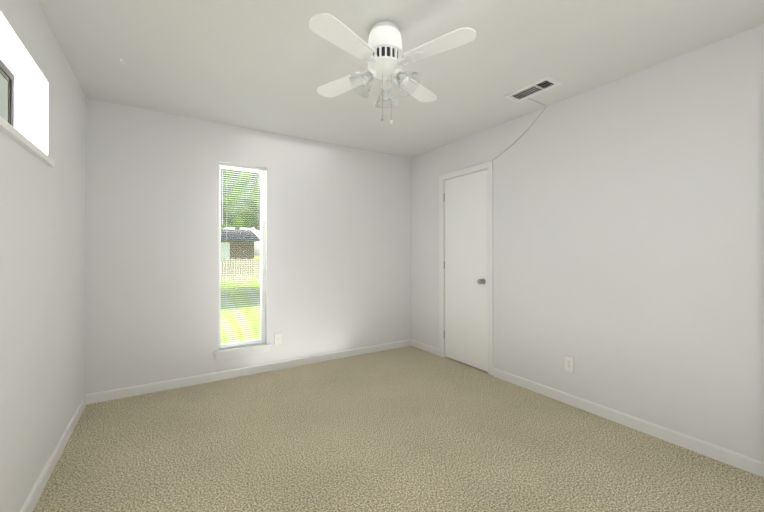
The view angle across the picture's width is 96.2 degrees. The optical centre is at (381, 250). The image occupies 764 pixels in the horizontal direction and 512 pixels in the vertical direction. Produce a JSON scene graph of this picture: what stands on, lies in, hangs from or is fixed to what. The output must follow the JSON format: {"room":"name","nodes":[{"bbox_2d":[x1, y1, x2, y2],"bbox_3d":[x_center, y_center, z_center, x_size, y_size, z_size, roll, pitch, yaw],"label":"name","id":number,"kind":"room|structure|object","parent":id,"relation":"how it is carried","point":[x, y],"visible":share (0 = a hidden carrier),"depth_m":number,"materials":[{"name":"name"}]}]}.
{"room":"empty bedroom","nodes":[
{"label":"empty bedroom","id":0,"kind":"room"},
{"bbox_2d":[0,0,85,511],"bbox_3d":[-1.313,-0.009,0.939,0.160,2.440,4.145,0,0,-33],"label":"wall","id":1,"kind":"structure","parent":0,"point":[42,285],"depth_m":1.76,"materials":[{"name":"white paint"}]},
{"bbox_2d":[0,60,54,166],"bbox_3d":[-1.354,-0.685,1.026,0.182,0.448,1.880,0,0,-33],"label":"window","id":2,"kind":"structure","parent":1,"relation":"in","point":[7,103],"depth_m":1.67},
{"bbox_2d":[20,395,86,511],"bbox_3d":[-1.284,1.171,1.046,0.012,0.080,3.985,0,0,-33],"label":"baseboard","id":3,"kind":"structure","parent":1,"relation":"attached to","point":[30,503],"depth_m":1.88,"materials":[{"name":"white wood"}]},
{"bbox_2d":[85,98,410,393],"bbox_3d":[-1.034,0.005,3.670,3.570,2.440,0.160,0,0,-33],"label":"wall","id":4,"kind":"structure","parent":0,"point":[337,247],"depth_m":3.21,"materials":[{"name":"white paint"}]},
{"bbox_2d":[213,162,271,359],"bbox_3d":[-1.393,0.086,3.418,0.535,1.875,0.190,0,0,-33],"label":"window","id":5,"kind":"structure","parent":4,"relation":"in","point":[241,348],"depth_m":3.42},
{"bbox_2d":[85,339,410,404],"bbox_3d":[-0.988,1.185,3.592,3.250,0.080,0.012,0,0,-33],"label":"baseboard","id":6,"kind":"structure","parent":4,"relation":"attached to","point":[103,396],"depth_m":3.28,"materials":[{"name":"white wood"}]},
{"bbox_2d":[274,333,280,344],"bbox_3d":[-1.072,0.909,3.537,0.072,0.117,0.016,0,0,-33],"label":"outlet","id":7,"kind":"object","parent":4,"relation":"attached to","point":[277,338],"visible":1,"depth_m":3.54,"materials":[{"name":"white plastic"}]},
{"bbox_2d":[33,346,763,511],"bbox_3d":[0.460,1.277,2.159,4.470,0.120,4.305,0,0,-33],"label":"floor","id":8,"kind":"structure","parent":0,"point":[408,429],"depth_m":2.06,"materials":[{"name":"carpet"}]},
{"bbox_2d":[38,0,763,157],"bbox_3d":[0.460,-1.283,2.172,4.470,0.120,4.305,0,0,-33],"label":"ceiling","id":9,"kind":"structure","parent":0,"point":[272,66],"depth_m":2.14,"materials":[{"name":"white paint"}]},
{"bbox_2d":[309,13,475,123],"bbox_3d":[0.017,-0.956,1.885,0.773,0.535,0.773,0,0,-8],"label":"ceiling fan","id":10,"kind":"object","parent":9,"relation":"hanging from","point":[381,51],"visible":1,"depth_m":1.80,"materials":[{"name":"white plastic"}]},
{"bbox_2d":[492,98,546,160],"bbox_3d":[1.121,-1.051,3.049,0.289,0.332,0.588,0,0,-33],"label":"cord","id":11,"kind":"object","parent":9,"relation":"hanging from","point":[528,128],"visible":1,"depth_m":3.02,"materials":[{"name":"white plastic"}]},
{"bbox_2d":[504,76,561,101],"bbox_3d":[1.134,-1.214,2.594,0.180,0.014,0.370,0,0,-33],"label":"ceiling vent","id":12,"kind":"object","parent":9,"relation":"in","point":[546,83],"visible":1,"depth_m":2.57,"materials":[{"name":"white metal"}]},
{"bbox_2d":[411,24,763,461],"bbox_3d":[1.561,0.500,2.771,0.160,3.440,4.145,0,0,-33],"label":"wall","id":13,"kind":"structure","parent":0,"point":[628,244],"depth_m":2.34,"materials":[{"name":"white paint"}]},
{"bbox_2d":[444,169,487,371],"bbox_3d":[0.874,0.199,3.678,0.109,2.029,0.638,0,0,-33],"label":"closet door","id":14,"kind":"structure","parent":13,"relation":"in","point":[466,270],"depth_m":3.66,"materials":[{"name":"white wood"}]},
{"bbox_2d":[439,161,492,375],"bbox_3d":[0.879,0.172,3.675,0.018,2.106,0.762,0,0,-33],"label":"door frame","id":15,"kind":"structure","parent":13,"relation":"attached to","point":[489,165],"depth_m":3.45,"materials":[{"name":"white wood"}]},
{"bbox_2d":[565,356,573,372],"bbox_3d":[1.489,0.900,2.726,0.007,0.117,0.072,0,0,-33],"label":"outlet","id":16,"kind":"object","parent":13,"relation":"attached to","point":[569,363],"visible":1,"depth_m":2.72,"materials":[{"name":"white plastic"}]},
{"bbox_2d":[411,339,763,477],"bbox_3d":[1.445,1.181,2.789,0.012,0.080,3.985,0,0,-33],"label":"baseboard","id":17,"kind":"structure","parent":13,"relation":"attached to","point":[736,459],"depth_m":2.32,"materials":[{"name":"white wood"}]},
{"label":"outside","id":18,"kind":"structure","parent":0,"visible":0},
{"bbox_2d":[221,256,259,343],"bbox_3d":[-11.187,1.743,16.542,240.000,0.200,280.000,0,0,-33],"label":"ground","id":19,"kind":"structure","parent":18,"point":[242,292],"depth_m":9.55,"materials":[{"name":"green plant"}]},
{"bbox_2d":[221,258,259,282],"bbox_3d":[-6.845,1.010,18.108,43.000,1.278,0.140,0,0,-33],"label":"fence","id":20,"kind":"object","parent":19,"relation":"on","point":[255,274],"depth_m":17.70,"materials":[{"name":"beige wood"}]},
{"bbox_2d":[221,229,259,273],"bbox_3d":[-16.290,-0.059,25.751,12.200,3.498,7.900,0,0,-33],"label":"house","id":21,"kind":"structure","parent":19,"relation":"on","point":[232,250],"depth_m":25.43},
{"bbox_2d":[221,169,259,236],"bbox_3d":[-10.198,-5.556,16.539,46.058,14.413,66.210,0,0,-33],"label":"trees","id":22,"kind":"object","parent":19,"relation":"on","point":[238,215],"depth_m":8.76,"materials":[{"name":"green plant"}]}
]}

